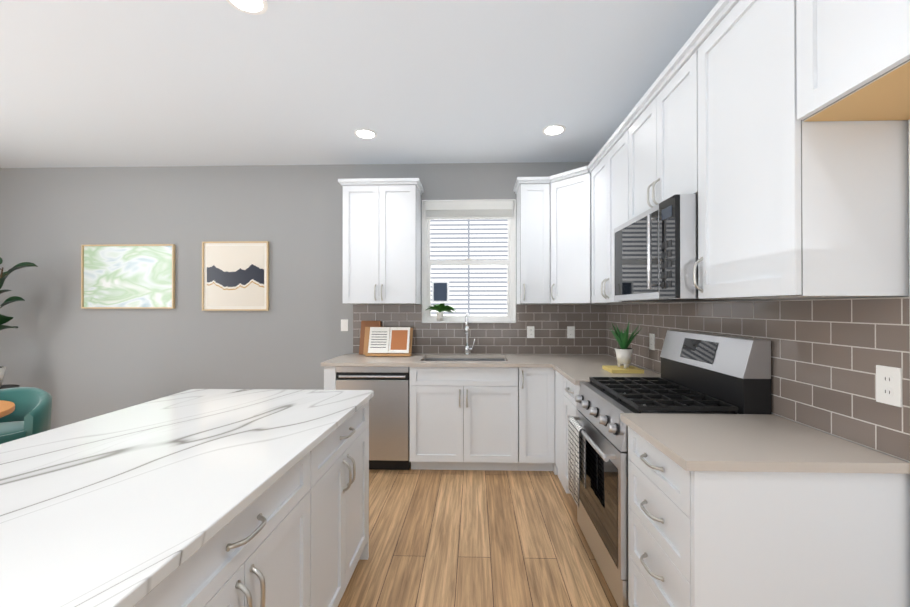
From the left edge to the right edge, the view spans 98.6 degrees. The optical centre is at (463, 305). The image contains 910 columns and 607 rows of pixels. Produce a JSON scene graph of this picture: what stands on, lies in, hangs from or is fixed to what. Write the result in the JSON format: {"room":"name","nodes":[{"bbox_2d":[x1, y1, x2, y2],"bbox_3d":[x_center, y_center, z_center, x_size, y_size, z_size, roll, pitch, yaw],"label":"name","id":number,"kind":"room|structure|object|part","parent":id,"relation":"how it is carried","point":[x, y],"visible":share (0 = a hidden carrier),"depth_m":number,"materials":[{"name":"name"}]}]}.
{"room":"kitchen","nodes":[
{"label":"kitchen","id":0,"kind":"room"},
{"bbox_2d":[0,162,606,429],"bbox_3d":[-2.037,-0.006,3.978,7.080,2.800,0.120,0,0,2],"label":"wall","id":1,"kind":"structure","parent":0,"point":[68,354],"depth_m":3.94,"materials":[{"name":"grey paint"}]},
{"bbox_2d":[81,244,174,308],"bbox_3d":[-3.373,-0.294,3.943,0.950,0.645,0.028,0,0,2],"label":"landscape picture","id":2,"kind":"object","parent":1,"relation":"attached to","point":[127,276],"visible":1,"depth_m":3.94,"materials":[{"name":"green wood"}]},
{"bbox_2d":[202,241,268,310],"bbox_3d":[-2.274,-0.296,3.910,0.670,0.690,0.028,0,0,2],"label":"picture","id":3,"kind":"object","parent":1,"relation":"attached to","point":[235,275],"visible":1,"depth_m":3.91,"materials":[{"name":"beige paper"}]},
{"bbox_2d":[341,319,347,330],"bbox_3d":[-1.179,0.194,3.886,0.072,0.116,0.012,0,0,2],"label":"light switch","id":4,"kind":"object","parent":1,"relation":"attached to","point":[344,324],"visible":1,"depth_m":3.88,"materials":[{"name":"white plastic"}]},
{"bbox_2d":[338,178,423,303],"bbox_3d":[-0.760,-0.582,3.698,0.732,1.130,0.364,0,0,2],"label":"upper cabinet","id":5,"kind":"object","parent":1,"relation":"attached to","point":[381,240],"visible":1,"depth_m":3.56,"materials":[{"name":"white paint"}]},
{"bbox_2d":[423,201,514,320],"bbox_3d":[0.056,-0.439,3.909,0.926,1.213,0.100,0,0,2],"label":"window","id":6,"kind":"structure","parent":1,"relation":"in","point":[428,263],"depth_m":3.88,"materials":[{"name":"white plastic"}]},
{"bbox_3d":[0.055,-0.946,3.875,0.866,0.174,0.028,0,0,2],"label":"window blind header","id":7,"kind":"part","parent":6,"relation":"part of","materials":[{"name":"white plastic"}]},
{"bbox_2d":[422,199,515,322],"bbox_3d":[0.055,-0.439,3.859,0.928,1.215,0.060,0,0,2],"label":"window frame","id":8,"kind":"structure","parent":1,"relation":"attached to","point":[514,200],"depth_m":3.85,"materials":[{"name":"white"}]},
{"bbox_2d":[426,303,456,320],"bbox_3d":[-0.217,0.062,3.855,0.326,0.175,0.119,0,0,2],"label":"potted plant","id":9,"kind":"object","parent":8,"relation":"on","point":[440,308],"visible":1,"depth_m":3.83,"materials":[{"name":"green plant"}]},
{"bbox_2d":[353,304,605,353],"bbox_3d":[0.150,0.230,3.848,2.483,0.485,0.009,0,0,2],"label":"tile backsplash","id":10,"kind":"structure","parent":1,"relation":"attached to","point":[550,323],"depth_m":3.83,"materials":[{"name":"grey tile"}]},
{"bbox_2d":[527,326,534,337],"bbox_3d":[0.660,0.258,3.825,0.072,0.116,0.007,0,0,2],"label":"electrical outlet","id":11,"kind":"object","parent":10,"relation":"attached to","point":[530,331],"visible":1,"depth_m":3.82,"materials":[{"name":"white plastic"}]},
{"bbox_2d":[567,326,574,337],"bbox_3d":[1.050,0.258,3.813,0.072,0.116,0.007,0,0,2],"label":"electrical outlet","id":12,"kind":"object","parent":10,"relation":"attached to","point":[570,331],"visible":1,"depth_m":3.81,"materials":[{"name":"white plastic"}]},
{"bbox_2d":[513,177,549,303],"bbox_3d":[0.635,-0.583,3.657,0.295,1.130,0.364,0,0,2],"label":"upper cabinet","id":13,"kind":"object","parent":1,"relation":"attached to","point":[533,236],"visible":1,"depth_m":3.52,"materials":[{"name":"white paint"}]},
{"bbox_2d":[550,166,626,303],"bbox_3d":[1.079,-0.583,3.518,0.617,1.130,0.617,0,0,2],"label":"upper cabinet","id":14,"kind":"object","parent":1,"relation":"attached to","point":[570,236],"visible":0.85,"depth_m":3.36,"materials":[{"name":"white paint"}]},
{"bbox_2d":[0,0,718,167],"bbox_3d":[-2.142,-1.453,0.417,7.080,0.060,7.220,0,0,2],"label":"ceiling","id":15,"kind":"structure","parent":0,"point":[123,83],"depth_m":2.44,"materials":[{"name":"white paint"}]},
{"bbox_2d":[226,0,267,14],"bbox_3d":[-1.004,-1.413,1.807,0.184,0.008,0.184,0,0,2],"label":"recessed light","id":16,"kind":"object","parent":15,"relation":"in","point":[255,7],"visible":1,"depth_m":1.84,"materials":[{"name":"white plastic"}]},
{"bbox_2d":[354,128,376,138],"bbox_3d":[-0.799,-1.406,3.205,0.184,0.008,0.184,0,0,2],"label":"recessed light","id":17,"kind":"object","parent":15,"relation":"in","point":[363,133],"visible":1,"depth_m":3.19,"materials":[{"name":"white plastic"}]},
{"bbox_2d":[542,124,565,135],"bbox_3d":[0.728,-1.406,3.138,0.184,0.008,0.184,0,0,2],"label":"recessed light","id":18,"kind":"object","parent":15,"relation":"in","point":[552,130],"visible":1,"depth_m":3.13,"materials":[{"name":"white plastic"}]},
{"bbox_2d":[338,466,617,606],"bbox_3d":[-2.142,1.407,0.403,7.080,0.060,7.220,0,0,2],"label":"floor","id":19,"kind":"structure","parent":0,"point":[471,538],"depth_m":2.26,"materials":[{"name":"brown wood"}]},
{"bbox_2d":[0,400,14,417],"bbox_3d":[-3.231,1.011,2.157,1.000,0.752,1.000,0,0,2],"label":"dining table","id":20,"kind":"object","parent":19,"relation":"on","point":[7,407],"visible":1,"depth_m":2.45,"materials":[{"name":"brown wood"}]},
{"bbox_2d":[0,257,37,388],"bbox_3d":[-4.327,0.465,3.617,0.754,1.858,0.412,0,0,2],"label":"plant","id":21,"kind":"object","parent":19,"relation":"on","point":[4,318],"visible":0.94,"depth_m":3.64,"materials":[{"name":"green plant"}]},
{"bbox_2d":[0,387,51,443],"bbox_3d":[-3.507,1.025,2.941,0.617,0.732,0.568,0,0,2],"label":"chair","id":22,"kind":"object","parent":19,"relation":"on","point":[30,414],"visible":0.77,"depth_m":3.07,"materials":[{"name":"teal fabric"}]},
{"bbox_2d":[134,442,321,606],"bbox_3d":[-0.867,0.935,1.021,0.629,0.888,0.883,0,0,2],"label":"base cabinet","id":23,"kind":"object","parent":19,"relation":"on","point":[297,535],"depth_m":1.11,"materials":[{"name":"white paint"}]},
{"bbox_2d":[322,401,368,606],"bbox_3d":[-0.845,0.939,1.743,0.627,0.888,0.808,0,0,2],"label":"base cabinet","id":24,"kind":"object","parent":19,"relation":"on","point":[345,452],"depth_m":1.75,"materials":[{"name":"white paint"}]},
{"bbox_2d":[0,389,373,606],"bbox_3d":[-1.026,0.476,1.380,1.032,0.030,1.604,0,0,2],"label":"countertop","id":25,"kind":"structure","parent":24,"relation":"on","point":[132,506],"depth_m":1.02,"materials":[{"name":"stone"}]},
{"bbox_2d":[336,367,410,469],"bbox_3d":[-0.746,0.948,3.543,0.608,0.887,0.645,0,0,2],"label":"dishwasher","id":26,"kind":"object","parent":19,"relation":"on","point":[389,424],"visible":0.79,"depth_m":3.23,"materials":[{"name":"silver metal"}]},
{"bbox_2d":[504,367,555,474],"bbox_3d":[0.581,0.947,3.520,0.360,0.888,0.627,0,0,2],"label":"base cabinet","id":27,"kind":"object","parent":19,"relation":"on","point":[529,392],"depth_m":3.21,"materials":[{"name":"white paint"}]},
{"bbox_2d":[321,354,616,366],"bbox_3d":[0.105,0.586,3.514,2.545,0.228,0.650,0,0,2],"label":"countertop","id":28,"kind":"structure","parent":27,"relation":"on","point":[346,360],"depth_m":3.44,"materials":[{"name":"beige stone"}]},
{"bbox_2d":[359,321,412,355],"bbox_3d":[-0.743,0.309,3.734,0.520,0.324,0.230,0,0,2],"label":"cookbook stand","id":29,"kind":"object","parent":28,"relation":"on","point":[376,339],"visible":1,"depth_m":3.69,"materials":[{"name":"white paper"}]},
{"bbox_2d":[465,313,474,354],"bbox_3d":[0.063,0.267,3.700,0.106,0.409,0.231,0,0,2],"label":"faucet","id":30,"kind":"object","parent":28,"relation":"on","point":[467,348],"visible":1,"depth_m":3.77,"materials":[{"name":"silver metal"}]},
{"bbox_2d":[555,370,580,503],"bbox_3d":[1.036,0.944,2.814,0.664,0.889,0.754,0,0,2],"label":"base cabinet","id":31,"kind":"object","parent":19,"relation":"on","point":[566,391],"visible":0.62,"depth_m":2.90,"materials":[{"name":"white paint"}]},
{"bbox_2d":[549,362,660,384],"bbox_3d":[1.034,0.483,2.800,0.647,0.030,0.725,0,0,2],"label":"countertop","id":32,"kind":"structure","parent":31,"relation":"on","point":[575,372],"depth_m":2.79,"materials":[{"name":"beige stone"}]},
{"bbox_2d":[602,322,643,373],"bbox_3d":[1.151,0.282,2.784,0.242,0.370,0.280,0,0,2],"label":"succulent","id":33,"kind":"object","parent":32,"relation":"on","point":[623,353],"visible":1,"depth_m":2.76,"materials":[{"name":"green plant"}]},
{"bbox_2d":[567,330,770,606],"bbox_3d":[0.979,0.767,2.057,0.698,1.235,0.752,0,0,2],"label":"gas range","id":34,"kind":"object","parent":19,"relation":"on","point":[704,373],"visible":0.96,"depth_m":1.88,"materials":[{"name":"silver metal"}]},
{"bbox_2d":[568,416,585,506],"bbox_3d":[0.644,0.874,2.227,0.044,0.424,0.240,0,0,2],"label":"dish towel","id":35,"kind":"object","parent":34,"relation":"hanging from","point":[576,457],"visible":0.96,"depth_m":2.19,"materials":[{"name":"white fabric"}]},
{"bbox_2d":[628,426,909,606],"bbox_3d":[0.995,0.937,1.418,0.664,0.889,0.511,0,0,2],"label":"base cabinet","id":36,"kind":"object","parent":19,"relation":"on","point":[744,539],"visible":0.94,"depth_m":1.17,"materials":[{"name":"white paint"}]},
{"bbox_2d":[620,413,909,473],"bbox_3d":[0.993,0.477,1.416,0.647,0.030,0.525,0,0,2],"label":"countertop","id":37,"kind":"structure","parent":36,"relation":"on","point":[738,442],"depth_m":1.29,"materials":[{"name":"beige stone"}]},
{"bbox_2d":[609,120,909,462],"bbox_3d":[1.346,-0.024,0.257,0.100,2.800,7.120,0,0,2],"label":"wall","id":38,"kind":"structure","parent":0,"point":[800,299],"depth_m":1.50,"materials":[{"name":"grey paint"}]},
{"bbox_2d":[587,122,662,302],"bbox_3d":[1.186,-0.587,2.825,0.364,1.130,0.777,0,0,2],"label":"upper cabinet","id":39,"kind":"object","parent":38,"relation":"attached to","point":[608,166],"visible":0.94,"depth_m":2.80,"materials":[{"name":"white paint"}]},
{"bbox_2d":[623,38,697,219],"bbox_3d":[1.163,-0.820,2.059,0.364,0.670,0.754,0,0,2],"label":"upper cabinet","id":40,"kind":"object","parent":38,"relation":"attached to","point":[660,121],"visible":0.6,"depth_m":1.97,"materials":[{"name":"white paint"}]},
{"bbox_2d":[614,194,757,301],"bbox_3d":[1.109,-0.254,2.058,0.454,0.455,0.746,0,0,2],"label":"microwave","id":41,"kind":"object","parent":40,"relation":"attached to","point":[655,253],"visible":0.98,"depth_m":1.83,"materials":[{"name":"silver metal"}]},
{"bbox_2d":[606,297,909,461],"bbox_3d":[1.356,0.223,2.480,0.009,0.485,2.673,0,0,2],"label":"tile backsplash","id":42,"kind":"structure","parent":38,"relation":"attached to","point":[828,356],"depth_m":1.45,"materials":[{"name":"grey tile"}]},
{"bbox_2d":[649,333,654,349],"bbox_3d":[1.358,0.258,2.817,0.007,0.116,0.072,0,0,2],"label":"electrical outlet","id":43,"kind":"object","parent":42,"relation":"attached to","point":[651,341],"visible":1,"depth_m":2.81,"materials":[{"name":"white plastic"}]},
{"bbox_2d":[876,365,901,406],"bbox_3d":[1.310,0.246,1.206,0.007,0.116,0.072,0,0,2],"label":"electrical outlet","id":44,"kind":"object","parent":42,"relation":"attached to","point":[889,385],"visible":1,"depth_m":1.20,"materials":[{"name":"white plastic"}]},
{"bbox_2d":[690,0,908,298],"bbox_3d":[1.145,-0.593,1.422,0.364,1.130,0.514,0,0,2],"label":"upper cabinet","id":45,"kind":"object","parent":38,"relation":"attached to","point":[790,206],"visible":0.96,"depth_m":1.23,"materials":[{"name":"white paint"}]},
{"bbox_2d":[796,0,909,121],"bbox_3d":[1.126,-0.856,0.785,0.364,0.612,0.760,0,0,2],"label":"upper cabinet","id":46,"kind":"object","parent":38,"relation":"attached to","point":[853,60],"visible":1,"depth_m":1.03,"materials":[{"name":"white paint"}]},
{"bbox_2d":[909,119,909,296],"bbox_3d":[1.295,0.415,0.569,0.019,1.925,1.145,0,0,2],"label":"wall panel","id":47,"kind":"object","parent":38,"relation":"attached to","point":[909,207],"visible":1,"depth_m":1.14,"materials":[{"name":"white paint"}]},
{"label":"outside","id":48,"kind":"structure","parent":0,"visible":0},
{"bbox_2d":[430,219,507,315],"bbox_3d":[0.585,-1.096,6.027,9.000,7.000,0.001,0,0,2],"label":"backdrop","id":49,"kind":"structure","parent":48,"point":[477,290],"depth_m":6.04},
{"bbox_2d":[432,281,448,302],"bbox_3d":[-0.347,-0.211,5.995,0.260,0.330,0.090,0,0,2],"label":"window","id":50,"kind":"structure","parent":49,"relation":"attached to","point":[440,291],"depth_m":5.95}
]}

